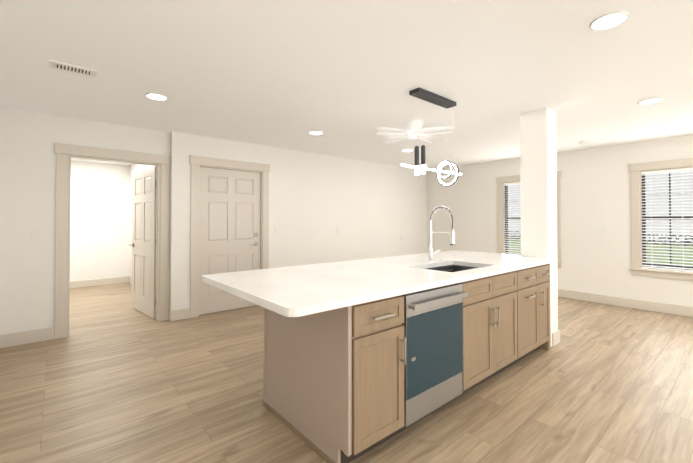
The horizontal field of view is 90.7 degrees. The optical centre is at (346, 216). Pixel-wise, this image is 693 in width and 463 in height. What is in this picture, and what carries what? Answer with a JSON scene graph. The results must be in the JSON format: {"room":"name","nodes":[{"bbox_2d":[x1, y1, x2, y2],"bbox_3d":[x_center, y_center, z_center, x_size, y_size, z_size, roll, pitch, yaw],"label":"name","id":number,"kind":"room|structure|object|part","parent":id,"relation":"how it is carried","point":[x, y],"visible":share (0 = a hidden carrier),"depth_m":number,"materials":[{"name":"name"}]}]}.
{"room":"kitchen","nodes":[
{"label":"kitchen","id":0,"kind":"room"},
{"bbox_2d":[0,107,169,334],"bbox_3d":[-3.018,0.118,3.982,1.720,2.450,0.120,1,-1,-40],"label":"wall","id":1,"kind":"structure","parent":0,"point":[28,140],"depth_m":3.64,"materials":[{"name":"paint"}]},
{"bbox_2d":[0,327,54,347],"bbox_3d":[-3.351,1.271,3.595,0.430,0.135,0.020,1,-1,-40],"label":"baseboard","id":2,"kind":"structure","parent":1,"relation":"attached to","point":[25,337],"depth_m":3.59,"materials":[{"name":"beige wood"}]},
{"bbox_2d":[32,228,40,238],"bbox_3d":[-3.308,0.179,3.651,0.075,0.115,0.010,1,-1,-40],"label":"switch plate","id":3,"kind":"object","parent":1,"relation":"attached to","point":[36,232],"visible":1,"depth_m":3.65,"materials":[{"name":"white plastic"}]},
{"bbox_2d":[54,143,170,338],"bbox_3d":[-2.792,0.272,4.155,1.160,2.145,0.147,1,-1,-40],"label":"door frame","id":4,"kind":"structure","parent":1,"relation":"attached to","point":[63,152],"depth_m":3.91,"materials":[{"name":"beige wood"}]},
{"bbox_2d":[129,166,156,318],"bbox_3d":[-2.842,0.344,4.809,0.903,2.002,0.163,-1,-1,42],"label":"open door","id":5,"kind":"structure","parent":1,"relation":"in","point":[144,195],"depth_m":4.75,"materials":[{"name":"beige paint"}]},
{"bbox_2d":[70,160,130,280],"bbox_3d":[-5.772,0.145,6.211,3.370,2.450,0.120,1,-1,-40],"label":"wall","id":6,"kind":"structure","parent":0,"point":[100,221],"depth_m":6.84,"materials":[{"name":"paint"}]},
{"bbox_2d":[70,276,127,287],"bbox_3d":[-5.731,1.302,6.140,3.060,0.135,0.020,1,-1,-40],"label":"baseboard","id":7,"kind":"structure","parent":6,"relation":"attached to","point":[98,282],"depth_m":6.81,"materials":[{"name":"beige wood"}]},
{"bbox_2d":[130,164,153,276],"bbox_3d":[-3.408,0.142,5.931,0.120,2.450,3.360,1,-1,-40],"label":"wall","id":8,"kind":"structure","parent":0,"point":[136,167],"depth_m":7.04,"materials":[{"name":"paint"}]},
{"bbox_2d":[169,131,426,320],"bbox_3d":[-0.175,0.146,6.235,5.530,2.450,0.090,1,-1,-40],"label":"wall","id":9,"kind":"structure","parent":0,"point":[374,210],"depth_m":5.88,"materials":[{"name":"paint"}]},
{"bbox_2d":[199,167,259,314],"bbox_3d":[-1.665,0.336,4.943,0.911,2.022,0.104,1,-1,-40],"label":"entry door","id":10,"kind":"structure","parent":9,"relation":"in","point":[229,237],"depth_m":4.92,"materials":[{"name":"beige paint"}]},
{"bbox_2d":[190,155,269,317],"bbox_3d":[-1.667,0.272,4.954,1.170,2.165,0.115,1,-1,-40],"label":"door frame","id":11,"kind":"structure","parent":9,"relation":"attached to","point":[196,162],"depth_m":4.66,"materials":[{"name":"beige wood"}]},
{"bbox_3d":[-1.675,0.330,4.963,0.940,2.050,0.090,1,-1,-40],"label":"entry door jamb","id":12,"kind":"part","parent":11,"relation":"part of","materials":[{"name":"beige wood"}]},
{"bbox_2d":[274,226,278,232],"bbox_3d":[-1.101,0.210,5.385,0.075,0.115,0.010,1,-1,-40],"label":"light switch","id":13,"kind":"object","parent":9,"relation":"attached to","point":[276,229],"visible":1,"depth_m":5.38,"materials":[{"name":"white plastic"}]},
{"bbox_2d":[0,283,692,462],"bbox_3d":[-0.086,1.389,3.689,8.980,0.100,11.650,1,-1,-40],"label":"floor","id":14,"kind":"structure","parent":0,"point":[114,376],"depth_m":2.49,"materials":[{"name":"brown wood"}]},
{"bbox_2d":[263,261,554,462],"bbox_3d":[0.752,0.892,2.897,2.680,0.875,0.990,1,-1,-40],"label":"kitchen island","id":15,"kind":"object","parent":14,"relation":"on","point":[361,357],"depth_m":2.06,"materials":[{"name":"brown wood"}]},
{"bbox_2d":[202,250,554,320],"bbox_3d":[0.570,0.435,2.921,3.125,0.040,1.188,1,-1,-40],"label":"island countertop","id":16,"kind":"structure","parent":15,"relation":"on","point":[290,292],"depth_m":2.24,"materials":[{"name":"white stone"}]},
{"bbox_2d":[426,205,454,260],"bbox_3d":[0.883,0.160,3.108,0.152,0.515,0.281,1,-1,-40],"label":"faucet","id":17,"kind":"object","parent":16,"relation":"on","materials":[{"name":"silver metal"}]},
{"bbox_2d":[426,265,477,272],"bbox_3d":[0.888,0.562,2.872,0.684,0.240,0.444,1,-1,-40],"label":"sink","id":18,"kind":"object","parent":16,"relation":"in","point":[449,268],"depth_m":3.14,"materials":[{"name":"metal"}]},
{"bbox_2d":[402,283,467,426],"bbox_3d":[0.387,0.835,2.381,0.597,0.765,0.672,1,-1,-40],"label":"dishwasher","id":19,"kind":"object","parent":15,"relation":"in","point":[433,324],"depth_m":2.13,"materials":[{"name":"metal"}]},
{"bbox_2d":[520,107,557,346],"bbox_3d":[2.057,0.114,3.660,0.265,2.450,0.265,1,-1,-40],"label":"column","id":20,"kind":"structure","parent":14,"relation":"on","point":[538,174],"depth_m":3.57,"materials":[{"name":"paint"}]},
{"bbox_2d":[552,330,559,346],"bbox_3d":[2.097,1.272,3.680,0.191,0.135,0.297,1,-1,-40],"label":"baseboard","id":21,"kind":"structure","parent":20,"relation":"attached to","point":[555,337],"depth_m":3.55,"materials":[{"name":"beige wood"}]},
{"bbox_2d":[0,0,692,169],"bbox_3d":[-0.086,-1.161,3.721,8.980,0.100,11.650,1,-1,-40],"label":"ceiling","id":22,"kind":"structure","parent":0,"point":[345,77],"depth_m":2.64,"materials":[{"name":"paint"}]},
{"bbox_2d":[49,59,96,76],"bbox_3d":[-2.071,-1.118,2.599,0.280,0.014,0.136,1,-1,-40],"label":"ceiling vent","id":23,"kind":"object","parent":22,"relation":"in","point":[71,68],"visible":1,"depth_m":2.58,"materials":[{"name":"white plastic"}]},
{"bbox_2d":[145,93,167,100],"bbox_3d":[-1.766,-1.113,3.183,0.184,0.016,0.184,1,-1,-40],"label":"recessed light","id":24,"kind":"object","parent":22,"relation":"in","point":[158,96],"visible":1,"depth_m":3.17,"materials":[{"name":"white plastic"}]},
{"bbox_2d":[309,131,322,134],"bbox_3d":[-0.400,-1.097,4.495,0.184,0.016,0.184,1,-1,-40],"label":"recessed light","id":25,"kind":"object","parent":22,"relation":"in","point":[315,132],"visible":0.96,"depth_m":4.47,"materials":[{"name":"white plastic"}]},
{"bbox_2d":[376,125,450,143],"bbox_3d":[0.844,-1.044,4.435,0.933,0.115,0.920,1,-1,-40],"label":"ceiling fan","id":26,"kind":"object","parent":22,"relation":"attached to","point":[412,135],"visible":0.98,"depth_m":4.36,"materials":[{"name":"white"}]},
{"bbox_2d":[401,87,461,185],"bbox_3d":[0.811,-0.706,3.203,0.920,0.822,0.244,1,-1,-40],"label":"pendant light","id":27,"kind":"object","parent":22,"relation":"hanging from","point":[430,97],"visible":1,"depth_m":3.17,"materials":[{"name":"black metal"},{"name":"white acrylic"}]},
{"bbox_2d":[579,140,589,144],"bbox_3d":[3.466,-1.077,4.987,0.130,0.035,0.130,1,-1,-40],"label":"smoke detector","id":28,"kind":"object","parent":22,"relation":"attached to","point":[584,142],"visible":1,"depth_m":4.94,"materials":[{"name":"white plastic"}]},
{"bbox_2d":[589,11,629,30],"bbox_3d":[1.517,-1.128,1.978,0.184,0.016,0.184,1,-1,-40],"label":"recessed light","id":29,"kind":"object","parent":22,"relation":"in","point":[610,20],"visible":1,"depth_m":1.97,"materials":[{"name":"white plastic"}]},
{"bbox_2d":[638,97,662,104],"bbox_3d":[2.934,-1.112,3.307,0.184,0.016,0.184,1,-1,-40],"label":"recessed light","id":30,"kind":"object","parent":22,"relation":"in","point":[650,101],"visible":1,"depth_m":3.31,"materials":[{"name":"white plastic"}]},
{"bbox_2d":[427,135,692,306],"bbox_3d":[4.356,0.131,5.049,0.140,2.450,7.570,1,-1,-40],"label":"wall","id":31,"kind":"structure","parent":0,"point":[595,186],"depth_m":5.52,"materials":[{"name":"paint"}]},
{"bbox_2d":[496,171,562,267],"bbox_3d":[3.307,0.060,6.233,0.165,1.648,1.130,1,-1,-40],"label":"window frame","id":32,"kind":"structure","parent":31,"relation":"in","point":[500,181],"depth_m":6.54,"materials":[{"name":"beige wood"}]},
{"bbox_2d":[504,182,520,253],"bbox_3d":[3.309,0.066,6.234,0.054,1.402,0.858,1,-1,-40],"label":"window blind","id":33,"kind":"object","parent":32,"relation":"attached to","point":[510,205],"visible":0.29,"depth_m":6.45,"materials":[{"name":"white plastic"}]},
{"bbox_2d":[558,289,692,316],"bbox_3d":[4.294,1.288,4.983,0.020,0.135,7.570,1,-1,-40],"label":"baseboard","id":34,"kind":"structure","parent":31,"relation":"attached to","point":[598,298],"depth_m":5.08,"materials":[{"name":"beige wood"}]},
{"bbox_2d":[629,158,692,280],"bbox_3d":[4.611,0.041,4.690,0.165,1.648,1.130,1,-1,-40],"label":"window frame","id":35,"kind":"structure","parent":31,"relation":"in","point":[636,170],"depth_m":5.00,"materials":[{"name":"beige wood"}]},
{"bbox_2d":[641,168,692,271],"bbox_3d":[4.613,0.046,4.692,0.054,1.402,0.858,1,-1,-40],"label":"window blind","id":36,"kind":"object","parent":35,"relation":"attached to","point":[682,209],"visible":0.92,"depth_m":4.80,"materials":[{"name":"white plastic"}]},
{"label":"outside","id":37,"kind":"structure","parent":0,"visible":0},
{"bbox_2d":[508,171,692,264],"bbox_3d":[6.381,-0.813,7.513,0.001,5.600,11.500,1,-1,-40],"label":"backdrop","id":38,"kind":"structure","parent":37,"point":[657,187],"depth_m":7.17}
]}

